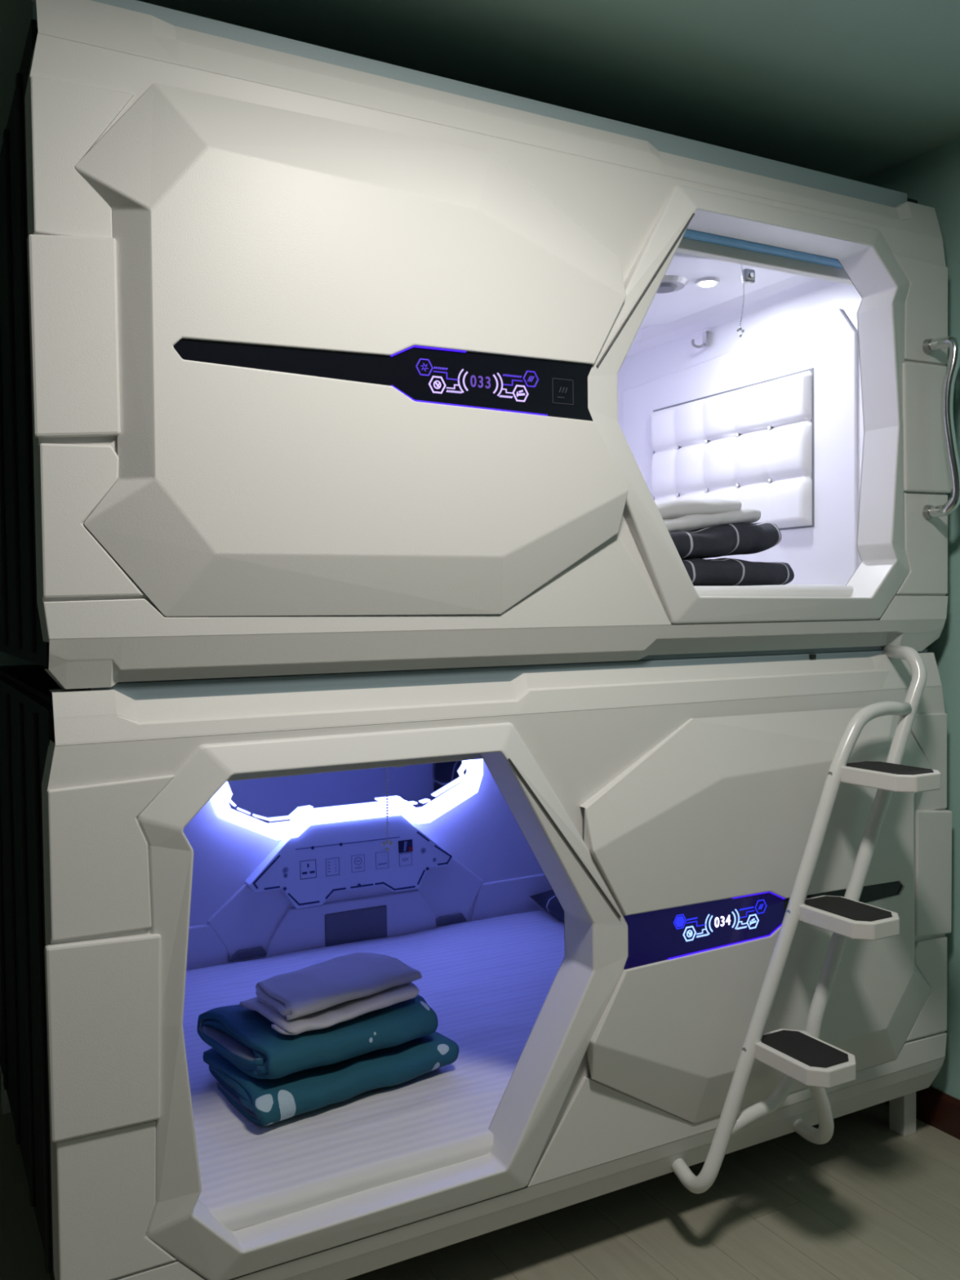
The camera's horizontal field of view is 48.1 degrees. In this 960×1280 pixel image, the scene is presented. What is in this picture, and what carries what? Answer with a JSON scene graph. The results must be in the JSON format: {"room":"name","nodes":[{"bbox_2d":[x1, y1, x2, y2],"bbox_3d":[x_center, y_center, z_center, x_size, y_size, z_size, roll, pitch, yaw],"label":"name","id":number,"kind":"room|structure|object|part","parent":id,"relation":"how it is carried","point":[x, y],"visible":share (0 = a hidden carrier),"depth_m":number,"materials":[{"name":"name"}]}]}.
{"room":"dormitory","nodes":[
{"label":"dormitory","id":0,"kind":"room"},
{"bbox_2d":[0,651,36,666],"bbox_3d":[-1.277,0.044,3.425,3.807,2.635,0.100,-2,2,-29],"label":"wall","id":1,"kind":"structure","parent":0,"point":[6,659],"depth_m":3.28,"materials":[{"name":"teal paint"}]},
{"bbox_2d":[0,0,959,181],"bbox_3d":[-0.094,-1.268,1.178,4.007,0.100,5.120,-2,2,-29],"label":"ceiling","id":2,"kind":"structure","parent":0,"point":[855,90],"depth_m":2.32,"materials":[{"name":"teal paint"}]},
{"bbox_2d":[0,1071,959,1279],"bbox_3d":[-0.344,1.383,1.779,3.807,0.060,6.100,-2,2,-29],"label":"floor","id":3,"kind":"structure","parent":0,"point":[873,1201],"depth_m":2.44,"materials":[{"name":"beige wood"}]},
{"bbox_2d":[0,648,951,1279],"bbox_3d":[-0.094,0.674,2.897,2.170,1.281,1.545,-2,2,-29],"label":"pod","id":4,"kind":"object","parent":3,"relation":"on","point":[152,833],"visible":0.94,"depth_m":2.25,"materials":[{"name":"white plastic"}]},
{"bbox_3d":[-1.326,1.234,3.035,0.046,0.181,0.050,-2,2,-29],"label":"leg","id":5,"kind":"part","parent":4,"relation":"part of","materials":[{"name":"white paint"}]},
{"bbox_3d":[-0.617,0.650,1.777,0.182,0.321,0.020,-2,2,-29],"label":"plate","id":6,"kind":"part","parent":4,"relation":"part of","materials":[{"name":"white plastic"}]},
{"bbox_3d":[-0.605,0.358,1.781,0.204,0.254,0.011,-2,2,-29],"label":"plate","id":7,"kind":"part","parent":4,"relation":"part of","materials":[{"name":"white plastic"}]},
{"bbox_3d":[-0.605,0.938,1.795,0.187,0.253,0.012,-2,2,-29],"label":"plate","id":8,"kind":"part","parent":4,"relation":"part of","materials":[{"name":"white plastic"}]},
{"bbox_3d":[-1.053,0.952,3.191,0.612,0.159,0.032,-2,2,-29],"label":"wall moulding","id":9,"kind":"part","parent":4,"relation":"part of","materials":[{"name":"white plastic"}]},
{"bbox_3d":[-0.724,0.974,3.344,0.121,0.028,0.015,-2,2,-29],"label":"foot moulding","id":10,"kind":"part","parent":4,"relation":"part of","materials":[{"name":"grey plastic"}]},
{"bbox_2d":[253,854,280,888],"bbox_3d":[-0.660,0.719,3.332,0.091,0.097,0.003,-2,2,-31],"label":"print","id":11,"kind":"object","parent":4,"relation":"attached to","point":[268,877],"depth_m":3.34},
{"bbox_2d":[263,885,279,889],"bbox_3d":[-0.645,0.769,3.338,0.050,0.006,0.002,-2,2,-29],"label":"print","id":12,"kind":"object","parent":4,"relation":"attached to","point":[265,887],"depth_m":3.34},
{"bbox_2d":[288,893,319,906],"bbox_3d":[-0.554,0.812,3.386,0.104,0.045,0.003,-2,2,-27],"label":"print","id":13,"kind":"object","parent":4,"relation":"attached to","point":[295,899],"depth_m":3.39},
{"bbox_2d":[299,859,316,879],"bbox_3d":[-0.542,0.724,3.396,0.053,0.058,0.005,-2,2,-29],"label":"power socket","id":14,"kind":"object","parent":4,"relation":"attached to","point":[308,868],"depth_m":3.40,"materials":[{"name":"white plastic"}]},
{"bbox_3d":[-0.470,0.724,3.435,0.046,0.056,0.004,-2,2,-29],"label":"switch panel","id":15,"kind":"part","parent":4,"relation":"part of","materials":[{"name":"white plastic"}]},
{"bbox_2d":[325,887,346,898],"bbox_3d":[-0.461,0.809,3.438,0.071,0.029,0.003,-2,2,-29],"label":"print","id":16,"kind":"object","parent":4,"relation":"attached to","point":[329,891],"depth_m":3.43},
{"bbox_3d":[-0.417,0.802,3.533,0.962,0.423,0.034,-2,2,-29],"label":"wall moulding","id":17,"kind":"part","parent":4,"relation":"part of","materials":[{"name":"white plastic"}]},
{"bbox_2d":[295,836,399,849],"bbox_3d":[-0.422,0.654,3.463,0.358,0.006,0.002,-2,2,-29],"label":"print","id":18,"kind":"object","parent":4,"relation":"attached to","point":[341,842],"depth_m":3.46},
{"bbox_2d":[226,760,469,824],"bbox_3d":[-0.412,0.372,3.483,0.846,0.394,0.040,-2,2,-29],"label":"mirror","id":19,"kind":"object","parent":4,"relation":"on","point":[336,797],"depth_m":3.47,"materials":[{"name":"blue glass"}]},
{"bbox_3d":[-0.415,0.930,3.511,0.606,0.169,0.016,-2,2,-29],"label":"moulding","id":20,"kind":"part","parent":4,"relation":"part of","materials":[{"name":"white plastic"}]},
{"bbox_3d":[-0.288,0.242,2.097,0.740,0.027,0.030,-2,2,-29],"label":"blind rail","id":21,"kind":"part","parent":4,"relation":"part of","materials":[{"name":"white plastic"}]},
{"bbox_3d":[-0.403,0.944,3.509,0.217,0.131,0.011,-2,2,-29],"label":"niche panel","id":22,"kind":"part","parent":4,"relation":"part of","materials":[{"name":"grey plastic"}]},
{"bbox_2d":[350,883,373,888],"bbox_3d":[-0.382,0.796,3.481,0.079,0.006,0.002,-2,2,-29],"label":"print","id":23,"kind":"object","parent":4,"relation":"attached to","point":[352,885],"depth_m":3.48},
{"bbox_2d":[182,910,564,1231],"bbox_3d":[-0.086,1.008,2.900,2.030,0.042,1.354,-2,2,-29],"label":"mattress","id":24,"kind":"object","parent":4,"relation":"in","point":[487,982],"visible":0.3,"depth_m":2.40,"materials":[{"name":"white fabric"}]},
{"bbox_2d":[202,1031,458,1126],"bbox_3d":[-0.357,0.970,2.496,0.513,0.088,0.364,-2,2,-37],"label":"duvet","id":25,"kind":"object","parent":24,"relation":"on","point":[263,1102],"visible":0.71,"depth_m":2.35,"materials":[{"name":"teal fabric"}]},
{"bbox_2d":[196,995,438,1079],"bbox_3d":[-0.371,0.886,2.499,0.486,0.089,0.360,-2,2,-37],"label":"duvet","id":26,"kind":"object","parent":25,"relation":"on","point":[244,1037],"visible":0.71,"depth_m":2.37,"materials":[{"name":"teal fabric"}]},
{"bbox_2d":[239,982,419,1035],"bbox_3d":[-0.342,0.826,2.482,0.356,0.039,0.249,-2,2,-36],"label":"folded towel","id":27,"kind":"object","parent":26,"relation":"on","point":[348,1010],"visible":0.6,"depth_m":2.39,"materials":[{"name":"white fabric"}]},
{"bbox_2d":[255,951,422,1020],"bbox_3d":[-0.340,0.793,2.504,0.357,0.051,0.225,-2,2,-39],"label":"folded towel","id":28,"kind":"object","parent":27,"relation":"on","point":[317,987],"visible":1,"depth_m":2.46,"materials":[{"name":"grey fabric"}]},
{"bbox_2d":[529,889,564,922],"bbox_3d":[0.411,0.915,3.636,0.330,0.117,0.500,-1,2,-19],"label":"pillow","id":29,"kind":"object","parent":24,"relation":"on","point":[548,900],"visible":0.09,"depth_m":3.69,"materials":[{"name":"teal fabric"}]},
{"bbox_2d":[375,851,388,869],"bbox_3d":[-0.320,0.720,3.517,0.045,0.055,0.004,-2,2,-29],"label":"switch","id":30,"kind":"object","parent":4,"relation":"attached to","point":[381,857],"depth_m":3.52,"materials":[{"name":"white plastic"}]},
{"bbox_3d":[-0.148,0.640,2.063,0.984,0.942,0.117,-2,2,-29],"label":"door frame","id":31,"kind":"part","parent":4,"relation":"part of","materials":[{"name":"white plastic"}]},
{"bbox_3d":[-0.193,0.329,2.234,0.024,0.221,0.008,-2,2,-29],"label":"pull chain","id":32,"kind":"part","parent":4,"relation":"part of","materials":[{"name":"white paint"}]},
{"bbox_2d":[374,881,415,890],"bbox_3d":[-0.279,0.806,3.536,0.143,0.034,0.003,-2,2,-29],"label":"print","id":33,"kind":"object","parent":4,"relation":"attached to","point":[393,886],"depth_m":3.54},
{"bbox_2d":[403,840,407,851],"bbox_3d":[-0.247,0.682,3.557,0.014,0.032,0.005,-2,2,-29],"label":"print","id":34,"kind":"object","parent":4,"relation":"on","point":[405,842],"depth_m":3.55},
{"bbox_2d":[417,869,425,884],"bbox_3d":[-0.196,0.790,3.582,0.032,0.048,0.002,-2,2,-33],"label":"print","id":35,"kind":"object","parent":4,"relation":"attached to","point":[420,873],"depth_m":3.58},
{"bbox_2d":[417,831,429,841],"bbox_3d":[-0.190,0.655,3.590,0.047,0.040,0.002,-2,2,-26],"label":"print","id":36,"kind":"object","parent":4,"relation":"attached to","point":[421,837],"depth_m":3.59},
{"bbox_2d":[434,844,452,865],"bbox_3d":[-0.123,0.722,3.623,0.066,0.070,0.005,-2,2,-29],"label":"print","id":37,"kind":"object","parent":4,"relation":"attached to","point":[442,856],"depth_m":3.62},
{"bbox_3d":[-0.116,0.957,3.675,0.156,0.028,0.015,-2,2,-29],"label":"foot moulding","id":38,"kind":"part","parent":4,"relation":"part of","materials":[{"name":"grey plastic"}]},
{"bbox_2d":[0,0,959,688],"bbox_3d":[-0.095,-0.540,2.835,2.170,1.164,1.600,-2,2,-29],"label":"pod","id":39,"kind":"object","parent":4,"relation":"on","point":[314,359],"visible":0.98,"depth_m":2.02,"materials":[{"name":"white plastic"}]},
{"bbox_3d":[-0.652,-0.487,1.730,0.134,0.330,0.020,-2,2,-29],"label":"plate","id":40,"kind":"part","parent":39,"relation":"part of","materials":[{"name":"white plastic"}]},
{"bbox_3d":[-0.638,-0.770,1.735,0.159,0.250,0.011,-2,2,-29],"label":"plate","id":41,"kind":"part","parent":39,"relation":"part of","materials":[{"name":"white plastic"}]},
{"bbox_3d":[-0.631,-0.193,1.752,0.156,0.249,0.013,-2,2,-29],"label":"plate","id":42,"kind":"part","parent":39,"relation":"part of","materials":[{"name":"white plastic"}]},
{"bbox_3d":[-0.339,-0.485,1.873,0.393,0.055,0.019,-2,2,-29],"label":"trim blade","id":43,"kind":"part","parent":39,"relation":"part of","materials":[{"name":"black plastic"}]},
{"bbox_3d":[-0.172,-0.492,1.972,1.060,0.895,0.045,-2,2,-29],"label":"door panel","id":44,"kind":"part","parent":39,"relation":"part of","materials":[{"name":"white plastic"}]},
{"bbox_2d":[390,345,547,416],"bbox_3d":[-0.015,-0.491,2.036,0.335,0.108,0.003,-2,2,-29],"label":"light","id":45,"kind":"object","parent":39,"relation":"attached to","point":[457,380],"depth_m":2.03,"materials":[{"name":"plastic"}]},
{"bbox_3d":[0.168,-1.066,2.265,2.055,0.083,0.060,-2,2,-29],"label":"frame rail","id":46,"kind":"part","parent":39,"relation":"part of","materials":[{"name":"white plastic"}]},
{"bbox_3d":[0.028,-0.493,2.073,0.446,0.114,0.019,-2,2,-29],"label":"display panel","id":47,"kind":"part","parent":39,"relation":"part of","materials":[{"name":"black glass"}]},
{"bbox_3d":[0.209,0.021,2.306,2.050,0.053,0.075,-2,2,-29],"label":"frame rail","id":48,"kind":"part","parent":39,"relation":"part of","materials":[{"name":"white plastic"}]},
{"bbox_2d":[656,275,688,293],"bbox_3d":[0.518,-1.001,3.044,0.144,0.022,0.144,-2,2,-29],"label":"air vent","id":49,"kind":"object","parent":39,"relation":"attached to","point":[669,283],"depth_m":3.01,"materials":[{"name":"grey plastic"}]},
{"bbox_2d":[694,277,719,287],"bbox_3d":[0.640,-1.008,3.030,0.067,0.010,0.067,-2,2,-36],"label":"recessed light","id":50,"kind":"object","parent":39,"relation":"attached to","point":[699,282],"depth_m":3.01,"materials":[{"name":"white plastic"}]},
{"bbox_2d":[640,252,796,326],"bbox_3d":[0.448,-1.023,3.120,0.640,0.023,0.798,-2,2,-29],"label":"ceiling","id":51,"kind":"structure","parent":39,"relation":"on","point":[700,283],"depth_m":3.06,"materials":[{"name":"white plastic"}]},
{"bbox_3d":[0.644,-0.845,2.661,0.026,0.193,0.008,-2,2,-29],"label":"pull chain","id":52,"kind":"part","parent":39,"relation":"part of","materials":[{"name":"silver metal"}]},
{"bbox_3d":[0.772,-0.533,3.390,0.010,0.782,1.055,-2,2,-29],"label":"wall moulding","id":53,"kind":"part","parent":39,"relation":"part of","materials":[{"name":"white plastic"}]},
{"bbox_3d":[0.620,-0.512,2.453,0.984,0.942,0.117,-2,2,-29],"label":"door frame","id":54,"kind":"part","parent":39,"relation":"part of","materials":[{"name":"white plastic"}]},
{"bbox_2d":[682,229,843,268],"bbox_3d":[0.657,-0.947,2.563,0.732,0.042,0.042,-2,2,-29],"label":"roller blind","id":55,"kind":"object","parent":39,"relation":"hanging from","point":[698,238],"depth_m":2.56,"materials":[{"name":"blue fabric"}]},
{"bbox_3d":[0.649,-0.915,2.579,0.740,0.027,0.030,-2,2,-29],"label":"blind rail","id":56,"kind":"part","parent":39,"relation":"part of","materials":[{"name":"white plastic"}]},
{"bbox_2d":[693,584,853,597],"bbox_3d":[-0.145,-0.116,2.839,1.805,0.036,1.354,-2,2,-29],"label":"mattress","id":57,"kind":"object","parent":39,"relation":"in","point":[784,590],"visible":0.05,"depth_m":2.54,"materials":[{"name":"white fabric"}]},
{"bbox_2d":[681,557,794,586],"bbox_3d":[0.549,-0.176,2.852,0.514,0.084,0.336,-2,2,-33],"label":"duvet","id":58,"kind":"object","parent":57,"relation":"on","point":[723,571],"visible":0.55,"depth_m":2.74,"materials":[{"name":"grey fabric"}]},
{"bbox_2d":[668,522,781,559],"bbox_3d":[0.530,-0.254,2.846,0.496,0.115,0.328,-2,2,-36],"label":"duvet","id":59,"kind":"object","parent":58,"relation":"on","point":[740,538],"visible":0.6,"depth_m":2.74,"materials":[{"name":"grey fabric"}]},
{"bbox_2d":[663,508,760,531],"bbox_3d":[0.508,-0.303,2.827,0.400,0.097,0.262,-2,2,-34],"label":"folded towel","id":60,"kind":"object","parent":59,"relation":"on","point":[692,522],"visible":0.52,"depth_m":2.73,"materials":[{"name":"white fabric"}]},
{"bbox_2d":[654,499,741,519],"bbox_3d":[0.483,-0.326,2.809,0.361,0.093,0.243,-2,2,-32],"label":"folded towel","id":61,"kind":"object","parent":60,"relation":"on","point":[668,509],"visible":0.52,"depth_m":2.72,"materials":[{"name":"white fabric"}]},
{"bbox_3d":[1.092,-0.820,2.675,0.204,0.254,0.011,-2,2,-29],"label":"plate","id":62,"kind":"part","parent":39,"relation":"part of","materials":[{"name":"white plastic"}]},
{"bbox_3d":[1.106,-0.241,2.697,0.187,0.253,0.012,-2,2,-29],"label":"plate","id":63,"kind":"part","parent":39,"relation":"part of","materials":[{"name":"white plastic"}]},
{"bbox_3d":[1.115,-0.529,2.690,0.182,0.321,0.020,-2,2,-29],"label":"plate","id":64,"kind":"part","parent":39,"relation":"part of","materials":[{"name":"white plastic"}]},
{"bbox_3d":[1.143,-0.525,2.651,0.040,0.440,0.093,-2,2,-29],"label":"grab handle","id":65,"kind":"part","parent":39,"relation":"part of","materials":[{"name":"silver metal"}]},
{"bbox_3d":[0.234,0.075,2.319,2.055,0.056,0.078,-2,2,-29],"label":"frame rail","id":66,"kind":"part","parent":4,"relation":"part of","materials":[{"name":"white plastic"}]},
{"bbox_3d":[0.209,0.918,3.877,0.574,0.155,0.032,-2,2,-29],"label":"wall moulding","id":67,"kind":"part","parent":4,"relation":"part of","materials":[{"name":"white plastic"}]},
{"bbox_3d":[0.222,1.150,2.341,2.050,0.053,0.075,-2,2,-29],"label":"frame rail","id":68,"kind":"part","parent":4,"relation":"part of","materials":[{"name":"white plastic"}]},
{"bbox_3d":[0.493,0.624,2.353,0.446,0.114,0.019,-2,2,-29],"label":"display panel","id":69,"kind":"part","parent":4,"relation":"part of","materials":[{"name":"plastic"}]},
{"bbox_2d":[667,891,785,959],"bbox_3d":[0.547,0.623,2.370,0.335,0.108,0.003,-2,2,-29],"label":"display panel","id":70,"kind":"object","parent":4,"relation":"attached to","point":[705,927],"depth_m":2.36,"materials":[{"name":"blue plastic"}]},
{"bbox_3d":[0.686,0.613,2.466,1.060,0.895,0.045,-2,2,-29],"label":"door panel","id":71,"kind":"part","parent":4,"relation":"part of","materials":[{"name":"white plastic"}]},
{"bbox_2d":[671,644,941,1193],"bbox_3d":[0.795,0.602,2.409,0.751,1.155,0.351,-2,2,-29],"label":"ladder","id":72,"kind":"object","parent":4,"relation":"attached to","point":[802,1056],"visible":0.99,"depth_m":2.35,"materials":[{"name":"white metal"}]},
{"bbox_3d":[0.886,0.592,2.561,0.445,1.148,0.173,-2,2,-29],"label":"rail","id":73,"kind":"part","parent":72,"relation":"part of","materials":[{"name":"white metal"}]},
{"bbox_3d":[0.859,0.611,2.553,0.393,0.055,0.019,-2,2,-29],"label":"trim blade","id":74,"kind":"part","parent":4,"relation":"part of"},
{"bbox_3d":[1.120,1.212,2.851,0.046,0.181,0.050,-2,2,-29],"label":"leg","id":75,"kind":"part","parent":4,"relation":"part of","materials":[{"name":"white paint"}]},
{"bbox_3d":[1.133,0.886,2.739,0.156,0.249,0.013,-2,2,-29],"label":"plate","id":76,"kind":"part","parent":4,"relation":"part of","materials":[{"name":"white plastic"}]},
{"bbox_3d":[1.125,0.309,2.721,0.159,0.250,0.011,-2,2,-29],"label":"plate","id":77,"kind":"part","parent":4,"relation":"part of","materials":[{"name":"white plastic"}]},
{"bbox_3d":[1.150,0.591,2.737,0.134,0.330,0.020,-2,2,-29],"label":"plate","id":78,"kind":"part","parent":4,"relation":"part of","materials":[{"name":"white plastic"}]},
{"bbox_2d":[859,137,959,1099],"bbox_3d":[1.638,0.050,2.153,0.100,2.635,4.920,-2,2,-29],"label":"wall","id":79,"kind":"structure","parent":0,"point":[931,178],"depth_m":2.81,"materials":[{"name":"teal paint"}]},
{"bbox_2d":[884,1086,959,1139],"bbox_3d":[1.602,1.268,2.164,0.013,0.100,4.900,-2,2,-29],"label":"baseboard","id":80,"kind":"structure","parent":79,"relation":"attached to","point":[940,1110],"depth_m":2.86,"materials":[{"name":"red wood"}]}
]}

